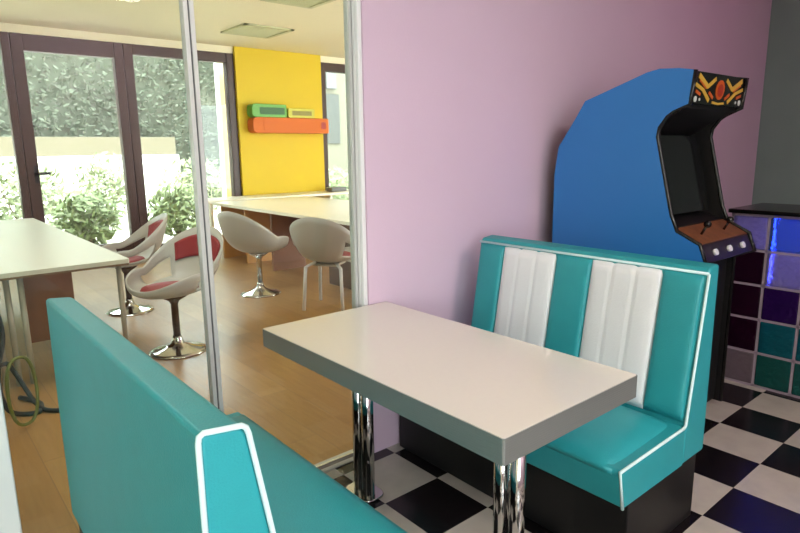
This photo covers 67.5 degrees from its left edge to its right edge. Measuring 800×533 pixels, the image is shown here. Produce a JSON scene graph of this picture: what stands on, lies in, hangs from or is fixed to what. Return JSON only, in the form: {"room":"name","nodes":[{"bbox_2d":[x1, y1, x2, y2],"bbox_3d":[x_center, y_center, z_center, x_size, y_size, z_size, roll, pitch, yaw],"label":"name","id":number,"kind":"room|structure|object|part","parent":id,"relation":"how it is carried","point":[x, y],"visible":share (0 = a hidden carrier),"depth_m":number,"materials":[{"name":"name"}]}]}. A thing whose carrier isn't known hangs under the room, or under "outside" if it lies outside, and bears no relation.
{"room":"eatery","nodes":[
{"label":"eatery","id":0,"kind":"room"},
{"bbox_2d":[0,0,344,57],"bbox_3d":[0.358,-2.443,4.116,11.600,0.100,11.600,-10,14,-39],"label":"ceiling","id":1,"kind":"structure","parent":0,"point":[319,30],"depth_m":7.14,"materials":[{"name":"beige paint"}]},
{"bbox_2d":[221,23,293,38],"bbox_3d":[-1.876,-3.090,7.868,0.700,0.020,0.700,-10,14,-39],"label":"ceiling vent","id":2,"kind":"object","parent":1,"relation":"in","point":[245,29],"visible":1,"depth_m":7.84,"materials":[{"name":"beige"}]},
{"bbox_2d":[260,0,335,8],"bbox_3d":[-1.058,-2.779,6.232,0.620,0.020,0.500,-10,14,-39],"label":"ceiling vent","id":3,"kind":"object","parent":1,"relation":"in","point":[309,4],"visible":1,"depth_m":6.35,"materials":[{"name":"beige"}]},
{"bbox_2d":[0,22,344,63],"bbox_3d":[-3.365,-1.729,8.771,11.600,3.000,0.200,-10,14,-39],"label":"wall","id":4,"kind":"structure","parent":0,"point":[5,27],"depth_m":7.99,"materials":[{"name":"beige paint"}]},
{"bbox_2d":[0,31,31,218],"bbox_3d":[-5.890,-1.230,6.654,2.935,2.900,0.140,-10,14,-39],"label":"window","id":5,"kind":"structure","parent":4,"relation":"in","point":[5,51],"depth_m":7.43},
{"bbox_2d":[8,32,140,251],"bbox_3d":[-4.246,-1.509,7.966,1.300,2.900,0.213,-10,14,-39],"label":"door","id":6,"kind":"structure","parent":4,"relation":"in","point":[20,43],"depth_m":7.70,"materials":[{"name":"black paint"}]},
{"bbox_3d":[-4.569,-1.179,7.660,0.171,0.220,0.078,-10,14,-39],"label":"handle","id":7,"kind":"part","parent":6,"relation":"part of","materials":[{"name":"black paint"}]},
{"bbox_2d":[122,43,241,246],"bbox_3d":[-3.162,-1.708,8.909,1.590,2.900,0.140,-10,14,-39],"label":"window frame","id":8,"kind":"structure","parent":4,"relation":"in","point":[129,50],"depth_m":8.54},
{"bbox_2d":[321,62,344,190],"bbox_3d":[-0.456,-2.183,11.146,2.435,2.900,0.140,-10,14,-39],"label":"window","id":9,"kind":"structure","parent":4,"relation":"in","point":[325,67],"depth_m":10.28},
{"bbox_2d":[0,250,352,532],"bbox_3d":[-1.163,0.242,6.525,11.600,0.060,6.765,-10,14,-39],"label":"floor","id":10,"kind":"structure","parent":0,"point":[309,412],"depth_m":4.03,"materials":[{"name":"laminate"}]},
{"bbox_2d":[5,356,38,426],"bbox_3d":[-2.010,0.664,3.189,0.018,0.392,0.169,5,12,26],"label":"cable loop","id":11,"kind":"object","parent":10,"relation":"on","point":[25,358],"visible":1,"depth_m":3.17,"materials":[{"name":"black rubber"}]},
{"bbox_2d":[0,314,58,416],"bbox_3d":[-2.215,0.510,3.410,0.533,0.647,0.217,6,13,30],"label":"power cable","id":12,"kind":"object","parent":10,"relation":"on","point":[30,398],"visible":0.88,"depth_m":3.42,"materials":[{"name":"black plastic"}]},
{"bbox_2d":[0,218,128,389],"bbox_3d":[-3.689,0.203,4.790,1.960,0.750,3.500,-10,14,-39],"label":"desk","id":13,"kind":"object","parent":10,"relation":"on","point":[41,257],"visible":0.87,"depth_m":4.05,"materials":[{"name":"laminate"}]},
{"bbox_3d":[-2.476,0.422,3.702,0.036,0.708,0.036,-10,14,-39],"label":"leg","id":14,"kind":"part","parent":13,"relation":"part of","materials":[{"name":"grey metal"}]},
{"bbox_3d":[-2.423,0.413,3.746,0.036,0.708,0.036,-10,14,-39],"label":"leg","id":15,"kind":"part","parent":13,"relation":"part of","materials":[{"name":"grey metal"}]},
{"bbox_3d":[-2.365,0.403,3.794,0.036,0.708,0.036,-10,14,-39],"label":"leg","id":16,"kind":"part","parent":13,"relation":"part of","materials":[{"name":"grey metal"}]},
{"bbox_3d":[-2.384,0.247,4.068,0.310,0.508,0.020,-10,14,-39],"label":"panel","id":17,"kind":"part","parent":13,"relation":"part of","materials":[{"name":"brown wood"}]},
{"bbox_3d":[-1.895,0.336,4.105,0.036,0.708,0.036,-10,14,-39],"label":"leg","id":18,"kind":"part","parent":13,"relation":"part of","materials":[{"name":"grey metal"}]},
{"bbox_2d":[102,213,166,316],"bbox_3d":[-2.478,-0.025,5.514,0.700,0.888,0.624,-8,13,-31],"label":"shell chair","id":19,"kind":"object","parent":10,"relation":"on","point":[153,231],"visible":0.64,"depth_m":5.51,"materials":[{"name":"white plastic"},{"name":"red fabric"},{"name":"chrome"}]},
{"bbox_2d":[125,226,222,359],"bbox_3d":[-1.635,0.182,4.405,0.624,0.888,0.700,4,12,24],"label":"shell chair","id":20,"kind":"object","parent":10,"relation":"on","point":[182,249],"visible":0.91,"depth_m":4.41,"materials":[{"name":"white plastic"},{"name":"red fabric"},{"name":"chrome"}]},
{"bbox_2d":[217,211,288,297],"bbox_3d":[-1.468,-0.149,6.082,0.624,0.888,0.700,6,13,31],"label":"shell chair","id":21,"kind":"object","parent":10,"relation":"on","point":[244,234],"visible":1,"depth_m":5.83,"materials":[{"name":"grey plastic"}]},
{"bbox_2d":[193,189,348,227],"bbox_3d":[-1.097,-0.906,10.240,4.700,0.760,0.550,-10,14,-39],"label":"window bench","id":22,"kind":"object","parent":10,"relation":"on","point":[322,194],"visible":0.36,"depth_m":9.25,"materials":[{"name":"white laminate"}]},
{"bbox_3d":[-2.854,-0.584,8.823,0.040,0.720,0.500,-10,14,-39],"label":"support panel","id":23,"kind":"part","parent":22,"relation":"part of","materials":[{"name":"white laminate"}]},
{"bbox_2d":[193,189,348,203],"bbox_3d":[-1.101,-1.259,10.171,4.700,0.040,0.550,-10,14,-39],"label":"countertop","id":24,"kind":"structure","parent":22,"relation":"on","point":[313,193],"depth_m":9.35,"materials":[{"name":"white laminate"}]},
{"bbox_3d":[-1.288,-0.859,10.117,0.040,0.720,0.500,-10,14,-39],"label":"support panel","id":25,"kind":"part","parent":22,"relation":"part of","materials":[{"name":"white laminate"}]},
{"bbox_2d":[326,186,346,191],"bbox_3d":[-1.077,-1.314,10.162,0.300,0.070,0.180,-10,14,-39],"label":"desk tray","id":26,"kind":"object","parent":22,"relation":"on","point":[340,188],"visible":1,"depth_m":10.08,"materials":[{"name":"grey plastic"}]},
{"bbox_2d":[213,196,351,289],"bbox_3d":[-0.915,-0.384,7.597,1.500,0.750,3.500,-10,14,-39],"label":"table","id":27,"kind":"object","parent":10,"relation":"on","point":[276,215],"visible":0.18,"depth_m":7.46,"materials":[{"name":"white laminate"}]},
{"bbox_3d":[-2.245,-0.504,8.389,0.500,0.715,0.040,-10,14,-39],"label":"leg panel","id":28,"kind":"part","parent":27,"relation":"part of","materials":[{"name":"brown wood"}]},
{"bbox_3d":[-1.495,-0.484,8.238,1.350,0.715,0.040,-10,14,-39],"label":"leg panel","id":29,"kind":"part","parent":27,"relation":"part of","materials":[{"name":"brown wood"}]},
{"bbox_3d":[-1.387,-0.327,7.428,0.450,0.715,0.040,-10,14,-39],"label":"leg panel","id":30,"kind":"part","parent":27,"relation":"part of","materials":[{"name":"brown wood"}]},
{"bbox_3d":[-0.592,0.115,6.369,0.012,0.155,0.560,-10,14,-39],"label":"drawer","id":31,"kind":"part","parent":27,"relation":"part of","materials":[{"name":"brown wood"}]},
{"bbox_3d":[-0.595,-0.051,6.336,0.012,0.155,0.560,-10,14,-39],"label":"drawer","id":32,"kind":"part","parent":27,"relation":"part of","materials":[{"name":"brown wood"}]},
{"bbox_2d":[289,217,350,310],"bbox_3d":[-0.666,-0.052,5.537,0.624,0.889,0.700,2,11,15],"label":"shell chair","id":33,"kind":"object","parent":10,"relation":"on","point":[322,241],"visible":0.83,"depth_m":5.26,"materials":[{"name":"grey plastic"}]},
{"bbox_3d":[-0.836,0.176,5.513,0.156,0.456,0.037,-8,13,-32],"label":"leg","id":34,"kind":"part","parent":33,"relation":"part of","materials":[{"name":"white paint"}]},
{"bbox_3d":[-0.758,0.118,5.801,0.037,0.456,0.156,-6,12,-26],"label":"leg","id":35,"kind":"part","parent":33,"relation":"part of","materials":[{"name":"white paint"}]},
{"bbox_3d":[-0.546,0.187,5.437,0.037,0.456,0.156,-6,12,-26],"label":"leg","id":36,"kind":"part","parent":33,"relation":"part of","materials":[{"name":"white paint"}]},
{"bbox_2d":[0,0,367,532],"bbox_3d":[-1.795,-0.291,1.327,4.212,2.994,0.090,-10,14,-39],"label":"window frame","id":37,"kind":"structure","parent":0,"point":[10,522],"depth_m":2.31,"materials":[{"name":"grey metal"}]},
{"bbox_3d":[-1.026,-0.434,1.969,0.680,2.980,0.008,-10,14,-39],"label":"glass pane","id":38,"kind":"part","parent":37,"relation":"part of","materials":[{"name":"clear glass"}]},
{"bbox_3d":[-0.744,-0.474,2.188,0.038,2.994,0.036,-10,14,-39],"label":"post","id":39,"kind":"part","parent":37,"relation":"part of","materials":[{"name":"grey metal"}]},
{"bbox_2d":[314,449,352,472],"bbox_3d":[-1.773,1.210,1.619,4.212,0.066,0.085,-10,14,-39],"label":"trim","id":40,"kind":"structure","parent":37,"relation":"attached to","point":[348,458],"depth_m":2.83,"materials":[{"name":"grey metal"}]},
{"bbox_3d":[-0.475,-0.528,2.409,0.666,2.980,0.010,-10,14,-39],"label":"glass pane","id":41,"kind":"part","parent":37,"relation":"part of","materials":[{"name":"clear glass"}]},
{"bbox_3d":[-0.210,-0.568,2.630,0.028,2.994,0.036,-10,14,-39],"label":"post","id":42,"kind":"part","parent":37,"relation":"part of","materials":[{"name":"grey metal"}]},
{"bbox_3d":[-0.195,-0.572,2.649,0.022,2.994,0.090,-10,14,-39],"label":"wall trim","id":43,"kind":"part","parent":37,"relation":"part of","materials":[{"name":"white paint"}]},
{"bbox_2d":[233,46,324,196],"bbox_3d":[-1.974,-1.967,9.889,1.530,3.000,0.250,-10,14,-39],"label":"wall panel","id":44,"kind":"object","parent":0,"point":[270,163],"visible":0.57,"depth_m":9.67,"materials":[{"name":"yellow paint"}]},
{"bbox_2d":[247,117,328,133],"bbox_3d":[-1.785,-2.276,9.689,1.380,0.240,0.208,-10,14,-39],"label":"wall shelf","id":45,"kind":"object","parent":44,"relation":"attached to","point":[255,124],"visible":1,"depth_m":9.56,"materials":[{"name":"orange paint"}]},
{"bbox_2d":[247,104,286,117],"bbox_3d":[-2.087,-2.441,9.402,0.600,0.200,0.185,-10,14,-39],"label":"storage box","id":46,"kind":"object","parent":45,"relation":"on","point":[253,110],"visible":0.98,"depth_m":9.30,"materials":[{"name":"green paint"}]},
{"bbox_2d":[286,108,314,117],"bbox_3d":[-1.647,-2.493,9.769,0.490,0.150,0.185,-10,14,-39],"label":"storage box","id":47,"kind":"object","parent":45,"relation":"on","point":[291,112],"visible":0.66,"depth_m":9.68,"materials":[{"name":"yellow paint"}]},
{"bbox_2d":[325,379,799,532],"bbox_3d":[1.485,1.252,1.209,8.660,0.060,4.750,-10,14,-39],"label":"floor tiles","id":48,"kind":"structure","parent":0,"point":[747,470],"depth_m":2.63,"materials":[{"name":"tile"}]},
{"bbox_2d":[46,297,406,532],"bbox_3d":[-0.481,0.633,1.720,0.635,1.006,1.242,-10,14,-39],"label":"bench","id":49,"kind":"object","parent":48,"relation":"on","point":[145,452],"visible":1,"depth_m":1.38,"materials":[{"name":"teal leather"}]},
{"bbox_3d":[-0.655,0.545,1.559,0.178,0.756,1.235,-10,14,-39],"label":"backrest","id":50,"kind":"part","parent":49,"relation":"part of","materials":[{"name":"teal leather"}]},
{"bbox_3d":[-0.414,0.761,1.806,0.448,0.151,1.235,-10,14,-39],"label":"seat","id":51,"kind":"part","parent":49,"relation":"part of","materials":[{"name":"teal leather"}]},
{"bbox_2d":[231,414,406,532],"bbox_3d":[-0.416,0.686,1.790,0.456,0.065,1.175,-10,14,-39],"label":"seat cushion","id":52,"kind":"object","parent":49,"relation":"on","point":[302,498],"depth_m":1.72,"materials":[{"name":"teal leather"}]},
{"bbox_2d":[263,302,636,532],"bbox_3d":[0.099,0.661,2.209,0.642,0.750,1.254,-10,14,-39],"label":"table","id":53,"kind":"object","parent":48,"relation":"on","point":[502,399],"visible":0.92,"depth_m":1.92,"materials":[{"name":"beige laminate"}]},
{"bbox_3d":[-0.177,0.642,2.539,0.052,0.643,0.052,-10,14,-39],"label":"leg","id":54,"kind":"part","parent":53,"relation":"part of","materials":[{"name":"silver metal"}]},
{"bbox_3d":[-0.152,0.968,2.578,0.120,0.012,0.170,-10,14,-39],"label":"foot plate","id":55,"kind":"part","parent":53,"relation":"part of","materials":[{"name":"silver metal"}]},
{"bbox_3d":[-0.136,0.651,2.491,0.052,0.643,0.052,-10,14,-39],"label":"leg","id":56,"kind":"part","parent":53,"relation":"part of","materials":[{"name":"silver metal"}]},
{"bbox_3d":[0.330,0.751,1.949,0.052,0.643,0.052,-10,14,-39],"label":"leg","id":57,"kind":"part","parent":53,"relation":"part of","materials":[{"name":"silver metal"}]},
{"bbox_3d":[0.371,0.760,1.901,0.052,0.643,0.052,-10,14,-39],"label":"leg","id":58,"kind":"part","parent":53,"relation":"part of","materials":[{"name":"silver metal"}]},
{"bbox_2d":[399,235,718,532],"bbox_3d":[0.545,0.449,2.548,0.630,1.023,1.232,-10,14,-39],"label":"bench","id":59,"kind":"object","parent":48,"relation":"on","point":[630,468],"visible":0.7,"depth_m":2.28,"materials":[{"name":"teal leather"}]},
{"bbox_3d":[0.756,0.288,2.617,0.178,0.738,1.095,-10,14,-39],"label":"backrest","id":60,"kind":"part","parent":59,"relation":"part of","materials":[{"name":"teal leather"}]},
{"bbox_2d":[544,405,666,474],"bbox_3d":[0.522,0.541,2.463,0.456,0.065,1.035,-10,14,-39],"label":"seat cushion","id":61,"kind":"object","parent":59,"relation":"on","point":[605,444],"depth_m":2.09,"materials":[{"name":"teal leather"}]},
{"bbox_3d":[0.522,0.617,2.477,0.448,0.151,1.095,-10,14,-39],"label":"seat","id":62,"kind":"part","parent":59,"relation":"part of","materials":[{"name":"teal leather"}]},
{"bbox_2d":[552,68,755,401],"bbox_3d":[1.370,-0.117,3.274,0.603,1.774,0.857,-10,14,-39],"label":"machine","id":63,"kind":"object","parent":48,"relation":"on","point":[636,169],"visible":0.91,"depth_m":3.05,"materials":[{"name":"blue paint"},{"name":"black paint"},{"name":"brown paint"}]},
{"bbox_3d":[1.145,-0.079,3.095,0.020,1.774,0.847,-10,14,-39],"label":"panel","id":64,"kind":"part","parent":63,"relation":"part of","materials":[{"name":"blue wood"}]},
{"bbox_3d":[1.331,-0.030,2.882,0.023,1.755,0.295,-10,14,-39],"label":"edge moulding","id":65,"kind":"part","parent":63,"relation":"part of","materials":[{"name":"black plastic"}]},
{"bbox_3d":[1.588,-0.157,3.461,0.020,1.774,0.847,-10,14,-39],"label":"panel","id":66,"kind":"part","parent":63,"relation":"part of","materials":[{"name":"black paint"}]},
{"bbox_3d":[1.584,-0.109,3.017,0.558,0.190,0.162,-10,14,-39],"label":"control panel","id":67,"kind":"part","parent":63,"relation":"part of","materials":[{"name":"black"}]},
{"bbox_3d":[1.774,-0.108,3.248,0.023,1.755,0.295,-10,14,-39],"label":"edge moulding","id":68,"kind":"part","parent":63,"relation":"part of","materials":[{"name":"black"}]},
{"bbox_2d":[724,203,799,398],"bbox_3d":[2.519,0.217,3.468,0.530,1.074,1.056,-10,14,-39],"label":"counter","id":69,"kind":"object","parent":48,"relation":"on","point":[763,349],"depth_m":3.53,"materials":[{"name":"multicoloured glazed tile"},{"name":"grout"},{"name":"black countertop laminate"}]},
{"bbox_2d":[728,203,799,216],"bbox_3d":[2.512,-0.298,3.367,0.530,0.024,1.056,-10,14,-39],"label":"countertop","id":70,"kind":"structure","parent":69,"relation":"on","point":[791,210],"depth_m":3.54,"materials":[{"name":"black"}]},
{"bbox_2d":[360,0,771,452],"bbox_3d":[1.508,-0.869,4.067,4.448,3.000,0.120,-10,14,-39],"label":"wall","id":71,"kind":"structure","parent":0,"point":[469,106],"depth_m":3.13,"materials":[{"name":"purple paint"}]},
{"bbox_2d":[752,0,799,204],"bbox_3d":[4.775,-0.844,3.722,0.100,3.000,4.862,-10,14,-39],"label":"wall","id":72,"kind":"structure","parent":0,"point":[777,168],"depth_m":5.26,"materials":[{"name":"grey paint"}]},
{"label":"outside","id":73,"kind":"structure","parent":0,"visible":0},
{"bbox_2d":[45,205,221,243],"bbox_3d":[-12.005,-2.494,21.909,50.000,0.100,30.900,-10,14,-39],"label":"ground","id":74,"kind":"structure","parent":73,"point":[120,235],"depth_m":12.44,"materials":[{"name":"white concrete"}]},
{"bbox_2d":[0,209,11,219],"bbox_3d":[-6.054,-0.490,8.546,0.933,1.005,0.802,-10,14,-39],"label":"shrub","id":75,"kind":"object","parent":74,"relation":"on","point":[6,216],"visible":0.16,"depth_m":8.69,"materials":[{"name":"green plant"}]},
{"bbox_2d":[0,157,72,225],"bbox_3d":[-6.569,-1.146,10.480,1.719,1.535,1.435,-10,14,-39],"label":"shrub","id":76,"kind":"object","parent":74,"relation":"on","point":[13,200],"visible":0.41,"depth_m":10.41,"materials":[{"name":"green plant"}]},
{"bbox_3d":[-6.581,-0.900,10.548,0.503,1.026,0.503,0,11,2],"label":"stem","id":77,"kind":"part","parent":76,"relation":"part of","materials":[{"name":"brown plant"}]},
{"bbox_2d":[51,188,123,243],"bbox_3d":[-5.124,-0.765,9.822,1.100,1.029,0.924,-10,14,-39],"label":"shrub","id":78,"kind":"object","parent":74,"relation":"on","point":[94,222],"visible":0.94,"depth_m":9.66,"materials":[{"name":"green plant"}]},
{"bbox_3d":[-5.117,-0.607,9.866,0.302,0.674,0.302,0,11,2],"label":"stem","id":79,"kind":"part","parent":78,"relation":"part of","materials":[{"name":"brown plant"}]},
{"bbox_2d":[0,137,180,218],"bbox_3d":[-13.195,-1.405,11.069,18.200,1.970,0.450,-10,14,-39],"label":"wall","id":80,"kind":"structure","parent":74,"relation":"on","point":[63,153],"depth_m":15.22,"materials":[{"name":"white paint"}]},
{"bbox_2d":[68,152,146,217],"bbox_3d":[-6.358,-1.686,12.994,1.567,1.619,1.213,-10,14,-39],"label":"shrub","id":81,"kind":"object","parent":74,"relation":"on","point":[91,176],"visible":0.5,"depth_m":12.78,"materials":[{"name":"green plant"}]},
{"bbox_3d":[-6.331,-1.415,13.065,0.446,1.059,0.445,0,11,2],"label":"stem","id":82,"kind":"part","parent":81,"relation":"part of","materials":[{"name":"green plant"}]},
{"bbox_2d":[0,52,222,200],"bbox_3d":[-13.257,-3.767,12.913,25.068,6.049,1.643,-10,14,-39],"label":"hedge","id":83,"kind":"object","parent":74,"relation":"on","point":[70,96],"visible":0.27,"depth_m":16.63,"materials":[{"name":"green plant"}]},
{"bbox_2d":[147,184,195,236],"bbox_3d":[-4.023,-0.993,10.877,1.110,1.016,0.862,-10,14,-39],"label":"shrub","id":84,"kind":"object","parent":74,"relation":"on","point":[178,204],"visible":0.84,"depth_m":10.66,"materials":[{"name":"green plant"}]},
{"bbox_2d":[154,157,222,216],"bbox_3d":[-4.529,-1.715,13.369,1.852,1.487,1.447,-10,14,-39],"label":"shrub","id":85,"kind":"object","parent":74,"relation":"on","point":[175,178],"visible":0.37,"depth_m":13.16,"materials":[{"name":"green plant"}]},
{"bbox_2d":[213,63,231,196],"bbox_3d":[-2.835,-1.958,9.744,0.220,3.300,0.220,-10,14,-39],"label":"column","id":86,"kind":"structure","parent":74,"relation":"on","point":[218,67],"depth_m":9.62,"materials":[{"name":"white"}]},
{"bbox_2d":[325,72,348,197],"bbox_3d":[-0.917,-5.417,20.230,7.200,6.000,2.320,-10,14,-39],"label":"building","id":87,"kind":"structure","parent":74,"relation":"on","point":[335,82],"depth_m":18.16,"materials":[{"name":"cream painted plaster"},{"name":"glass"}]},
{"bbox_2d":[326,94,339,143],"bbox_3d":[-2.064,-4.431,18.010,0.580,1.450,0.050,-10,14,-39],"label":"window shutter","id":88,"kind":"object","parent":87,"relation":"hanging from","point":[332,100],"depth_m":18.03,"materials":[{"name":"grey wood"}]},
{"bbox_2d":[329,167,348,199],"bbox_3d":[-1.692,-1.940,14.979,1.821,1.241,1.495,-10,14,-39],"label":"shrub","id":89,"kind":"object","parent":74,"relation":"on","point":[338,173],"visible":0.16,"depth_m":14.81,"materials":[{"name":"green plant"}]},
{"bbox_2d":[329,176,348,199],"bbox_3d":[-1.709,-1.479,13.173,1.447,1.030,1.180,-10,14,-39],"label":"shrub","id":90,"kind":"object","parent":74,"relation":"on","point":[331,181],"visible":0.06,"depth_m":13.14,"materials":[{"name":"green plant"}]}
]}

